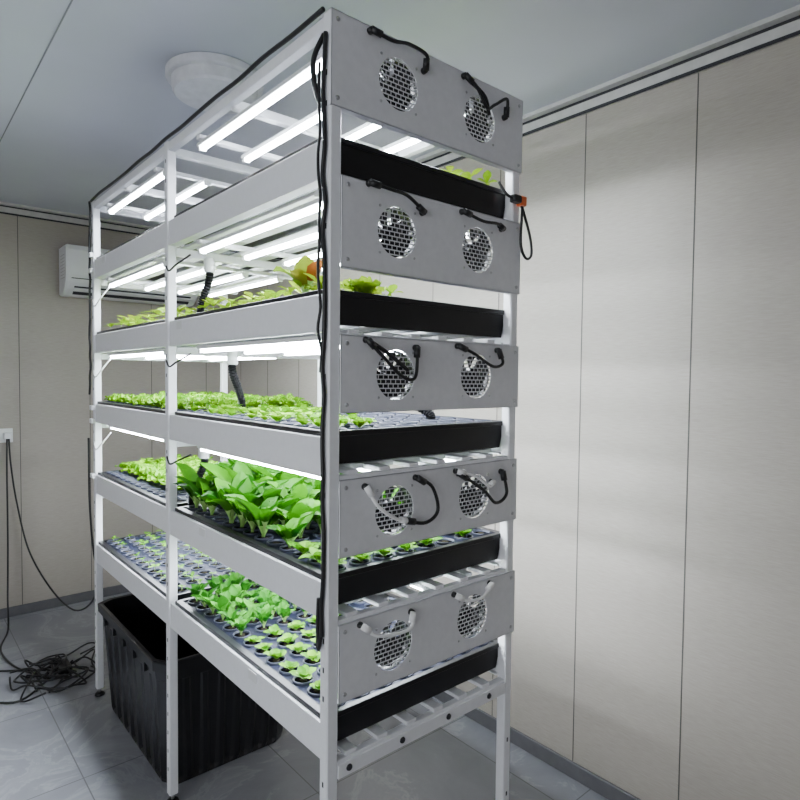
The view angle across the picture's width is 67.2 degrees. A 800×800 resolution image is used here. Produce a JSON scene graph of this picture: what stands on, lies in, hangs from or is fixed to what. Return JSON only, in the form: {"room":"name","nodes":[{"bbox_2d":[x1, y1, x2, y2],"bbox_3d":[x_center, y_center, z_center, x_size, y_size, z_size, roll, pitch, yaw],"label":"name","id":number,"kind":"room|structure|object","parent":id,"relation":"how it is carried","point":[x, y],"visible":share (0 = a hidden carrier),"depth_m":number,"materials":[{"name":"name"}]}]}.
{"room":"indoor vertical farm","nodes":[
{"label":"indoor vertical farm","id":0,"kind":"room"},
{"bbox_2d":[0,214,219,608],"bbox_3d":[-2.950,0.087,3.234,4.143,2.510,0.100,-1,3,-41],"label":"wall","id":1,"kind":"structure","parent":0,"point":[53,414],"depth_m":3.82,"materials":[{"name":"paint"}]},
{"bbox_2d":[0,428,12,442],"bbox_3d":[-2.399,0.216,3.619,0.125,0.085,0.045,-1,3,-41],"label":"wall socket","id":2,"kind":"object","parent":1,"relation":"attached to","point":[6,433],"visible":1,"depth_m":3.63,"materials":[{"name":"white plastic"}]},
{"bbox_2d":[0,584,129,618],"bbox_3d":[-2.892,1.312,3.266,4.031,0.060,0.012,-1,3,-41],"label":"baseboard","id":3,"kind":"structure","parent":1,"relation":"attached to","point":[22,609],"depth_m":3.85,"materials":[{"name":"metal"}]},
{"bbox_2d":[0,201,151,234],"bbox_3d":[-2.871,-1.133,3.151,3.993,0.064,0.045,-1,3,-41],"label":"trim","id":4,"kind":"structure","parent":1,"relation":"attached to","point":[7,208],"depth_m":3.80,"materials":[{"name":"white metal"}]},
{"bbox_2d":[17,216,152,603],"bbox_3d":[-2.782,0.086,3.312,3.550,2.390,0.002,-1,3,-41],"label":"trim","id":5,"kind":"structure","parent":1,"relation":"attached to","point":[17,216],"depth_m":3.72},
{"bbox_2d":[59,244,197,306],"bbox_3d":[-1.776,-0.812,4.000,0.830,0.305,0.203,-1,3,-41],"label":"air conditioner","id":6,"kind":"object","parent":1,"relation":"attached to","point":[73,259],"visible":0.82,"depth_m":3.77,"materials":[{"name":"white plastic"}]},
{"bbox_2d":[0,592,607,799],"bbox_3d":[-0.831,1.500,0.884,4.243,0.100,6.520,-1,3,-41],"label":"floor","id":7,"kind":"structure","parent":0,"point":[71,743],"depth_m":2.35,"materials":[{"name":"tile"}]},
{"bbox_2d":[0,438,94,703],"bbox_3d":[-2.142,0.761,3.012,1.061,1.205,1.256,-1,3,-41],"label":"power cords","id":8,"kind":"object","parent":7,"relation":"on","point":[63,667],"visible":0.98,"depth_m":2.99,"materials":[{"name":"black rubber"}]},
{"bbox_2d":[98,594,282,783],"bbox_3d":[-0.882,1.145,2.580,0.576,0.479,0.796,-1,3,-41],"label":"tub","id":9,"kind":"object","parent":7,"relation":"on","point":[219,724],"visible":0.52,"depth_m":2.31,"materials":[{"name":"black plastic"}]},
{"bbox_2d":[88,6,532,799],"bbox_3d":[-0.529,0.262,2.252,0.725,2.280,1.980,-1,3,-41],"label":"rack","id":10,"kind":"object","parent":7,"relation":"on","point":[425,99],"visible":0.95,"depth_m":1.55,"materials":[{"name":"metal"}]},
{"bbox_2d":[97,319,164,333],"bbox_3d":[-0.849,-0.261,2.593,0.618,0.079,0.913,-1,3,-41],"label":"tray","id":11,"kind":"object","parent":10,"relation":"on","point":[162,320],"visible":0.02,"depth_m":2.33,"materials":[{"name":"black plastic"}]},
{"bbox_2d":[107,305,205,326],"bbox_3d":[-0.849,-0.333,2.586,0.625,0.071,0.923,-1,3,-41],"label":"seedlings","id":12,"kind":"object","parent":11,"relation":"on","point":[132,320],"visible":0.23,"depth_m":2.37,"materials":[{"name":"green plant"}]},
{"bbox_2d":[98,461,227,506],"bbox_3d":[-0.855,0.377,2.617,0.618,0.079,0.913,-1,3,-41],"label":"tray","id":13,"kind":"object","parent":10,"relation":"on","point":[156,492],"visible":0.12,"depth_m":2.42,"materials":[{"name":"black plastic"}]},
{"bbox_2d":[115,454,225,489],"bbox_3d":[-0.947,0.307,2.668,0.439,0.073,0.762,-1,3,-39],"label":"plants","id":14,"kind":"object","parent":13,"relation":"on","point":[149,469],"visible":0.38,"depth_m":2.67,"materials":[{"name":"green plant"}]},
{"bbox_2d":[196,458,237,475],"bbox_3d":[-0.550,0.277,2.465,0.475,0.145,0.375,-1,3,-41],"label":"plants","id":15,"kind":"object","parent":13,"relation":"on","point":[230,462],"visible":0.03,"depth_m":2.41,"materials":[{"name":"green plant"}]},
{"bbox_2d":[99,531,251,599],"bbox_3d":[-0.859,0.697,2.628,0.618,0.079,0.913,-1,3,-41],"label":"tray","id":16,"kind":"object","parent":10,"relation":"on","point":[125,553],"visible":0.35,"depth_m":2.48,"materials":[{"name":"black plastic"}]},
{"bbox_2d":[112,529,236,586],"bbox_3d":[-0.858,0.644,2.624,0.556,0.034,0.880,-1,3,-41],"label":"seedlings","id":17,"kind":"object","parent":16,"relation":"on","point":[150,535],"visible":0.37,"depth_m":2.49,"materials":[{"name":"green plant"}]},
{"bbox_2d":[96,221,293,286],"bbox_3d":[-0.846,-0.596,2.581,0.618,0.079,0.913,-1,3,-41],"label":"tray","id":18,"kind":"object","parent":10,"relation":"on","point":[229,252],"visible":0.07,"depth_m":2.52,"materials":[{"name":"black plastic"}]},
{"bbox_2d":[97,401,315,413],"bbox_3d":[-0.852,0.054,2.605,0.618,0.079,0.913,-1,3,-41],"label":"tray","id":19,"kind":"object","parent":10,"relation":"on","point":[150,408],"visible":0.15,"depth_m":2.35,"materials":[{"name":"black plastic"}]},
{"bbox_2d":[104,391,312,409],"bbox_3d":[-0.846,-0.005,2.603,0.638,0.061,0.931,-1,3,-41],"label":"plants","id":20,"kind":"object","parent":19,"relation":"on","point":[203,399],"visible":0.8,"depth_m":2.38,"materials":[{"name":"green plant"}]},
{"bbox_2d":[175,584,498,740],"bbox_3d":[-0.232,0.730,1.901,0.618,0.079,0.913,-1,3,-41],"label":"tray","id":21,"kind":"object","parent":10,"relation":"on","point":[359,713],"visible":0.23,"depth_m":1.62,"materials":[{"name":"black plastic"}]},
{"bbox_2d":[185,572,307,634],"bbox_3d":[-0.379,0.643,2.083,0.625,0.084,0.451,-1,3,-41],"label":"plants","id":22,"kind":"object","parent":21,"relation":"on","point":[231,589],"visible":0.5,"depth_m":1.94,"materials":[{"name":"green plant"}]},
{"bbox_2d":[244,614,340,698],"bbox_3d":[-0.174,0.689,1.673,0.363,0.027,0.480,-1,3,-41],"label":"seedlings","id":23,"kind":"object","parent":21,"relation":"on","point":[303,671],"visible":0.48,"depth_m":1.67,"materials":[{"name":"green plant"}]},
{"bbox_2d":[175,504,500,604],"bbox_3d":[-0.229,0.410,1.889,0.618,0.079,0.913,-1,3,-41],"label":"tray","id":24,"kind":"object","parent":10,"relation":"on","point":[379,573],"visible":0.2,"depth_m":1.57,"materials":[{"name":"black plastic"}]},
{"bbox_2d":[173,460,402,547],"bbox_3d":[-0.313,0.283,1.962,0.682,0.174,0.782,-1,3,-41],"label":"plants","id":25,"kind":"object","parent":24,"relation":"on","point":[264,496],"visible":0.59,"depth_m":1.80,"materials":[{"name":"green plant"}]},
{"bbox_2d":[287,529,471,564],"bbox_3d":[-0.031,0.367,1.602,0.527,0.039,0.214,-1,3,-41],"label":"seedlings","id":26,"kind":"object","parent":24,"relation":"on","point":[305,546],"visible":0.29,"depth_m":1.50,"materials":[{"name":"green plant"}]},
{"bbox_2d":[175,407,502,463],"bbox_3d":[-0.225,0.086,1.877,0.618,0.079,0.913,-1,3,-41],"label":"tray","id":27,"kind":"object","parent":10,"relation":"on","point":[394,434],"visible":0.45,"depth_m":1.56,"materials":[{"name":"black plastic"}]},
{"bbox_2d":[184,402,376,427],"bbox_3d":[-0.278,0.036,1.832,0.437,0.030,0.881,-1,3,-41],"label":"seedlings","id":28,"kind":"object","parent":27,"relation":"on","point":[298,410],"visible":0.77,"depth_m":1.80,"materials":[{"name":"green plant"}]},
{"bbox_2d":[174,289,503,338],"bbox_3d":[-0.222,-0.228,1.865,0.618,0.079,0.913,-1,3,-41],"label":"tray","id":29,"kind":"object","parent":10,"relation":"on","point":[363,312],"visible":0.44,"depth_m":1.51,"materials":[{"name":"black plastic"}]},
{"bbox_2d":[273,255,321,292],"bbox_3d":[-0.244,-0.301,1.499,0.153,0.099,0.136,1,2,3],"label":"plants","id":30,"kind":"object","parent":29,"relation":"on","point":[305,264],"visible":0.61,"depth_m":1.46,"materials":[{"name":"green plant"}]},
{"bbox_2d":[197,273,403,310],"bbox_3d":[-0.249,-0.297,1.895,0.612,0.063,0.847,-1,3,-41],"label":"seedlings","id":31,"kind":"object","parent":29,"relation":"on","point":[268,294],"visible":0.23,"depth_m":1.69,"materials":[{"name":"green plant"}]},
{"bbox_2d":[303,276,391,295],"bbox_3d":[-0.154,-0.273,1.509,0.255,0.047,0.214,1,2,8],"label":"plants","id":32,"kind":"object","parent":29,"relation":"on","point":[364,284],"visible":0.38,"depth_m":1.42,"materials":[{"name":"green plant"}]},
{"bbox_2d":[174,137,505,258],"bbox_3d":[-0.219,-0.563,1.853,0.618,0.079,0.913,-1,3,-41],"label":"tray","id":33,"kind":"object","parent":10,"relation":"on","point":[358,160],"visible":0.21,"depth_m":1.51,"materials":[{"name":"black plastic"}]},
{"bbox_2d":[441,166,497,184],"bbox_3d":[0.009,-0.624,1.813,0.319,0.057,0.556,-1,3,-41],"label":"seedlings","id":34,"kind":"object","parent":33,"relation":"on","point":[487,174],"visible":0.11,"depth_m":1.67,"materials":[{"name":"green plant"}]},
{"bbox_2d":[0,0,799,226],"bbox_3d":[-0.805,-1.108,0.788,4.243,0.100,6.520,-1,3,-41],"label":"ceiling","id":35,"kind":"structure","parent":0,"point":[100,97],"depth_m":1.90,"materials":[{"name":"white paint"}]},
{"bbox_2d":[0,0,72,141],"bbox_3d":[-1.311,-1.047,0.355,2.314,0.002,6.320,-1,3,-41],"label":"trim","id":36,"kind":"structure","parent":35,"relation":"attached to","point":[71,1],"depth_m":1.98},
{"bbox_2d":[165,52,263,113],"bbox_3d":[-0.629,-1.063,2.051,0.320,0.078,0.320,-1,3,-41],"label":"ceiling lamp","id":37,"kind":"object","parent":35,"relation":"attached to","point":[194,78],"depth_m":1.94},
{"bbox_2d":[228,36,799,799],"bbox_3d":[0.752,0.163,2.187,0.100,2.510,6.520,-1,3,-41],"label":"wall","id":38,"kind":"structure","parent":0,"point":[740,714],"depth_m":1.98,"materials":[{"name":"paint"}]},
{"bbox_2d":[267,73,698,799],"bbox_3d":[0.660,0.161,2.216,0.002,2.390,5.520,-1,3,-41],"label":"trim","id":39,"kind":"structure","parent":38,"relation":"attached to","point":[698,73],"depth_m":1.95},
{"bbox_2d":[434,692,640,799],"bbox_3d":[0.697,1.387,2.195,0.012,0.060,6.320,-1,3,-41],"label":"baseboard","id":40,"kind":"structure","parent":38,"relation":"attached to","point":[589,779],"depth_m":2.31,"materials":[{"name":"metal"}]},
{"bbox_2d":[413,4,799,167],"bbox_3d":[0.709,-1.058,2.095,0.045,0.064,6.320,-1,3,-41],"label":"trim","id":41,"kind":"structure","parent":38,"relation":"attached to","point":[783,26],"depth_m":1.94,"materials":[{"name":"white metal"}]}
]}

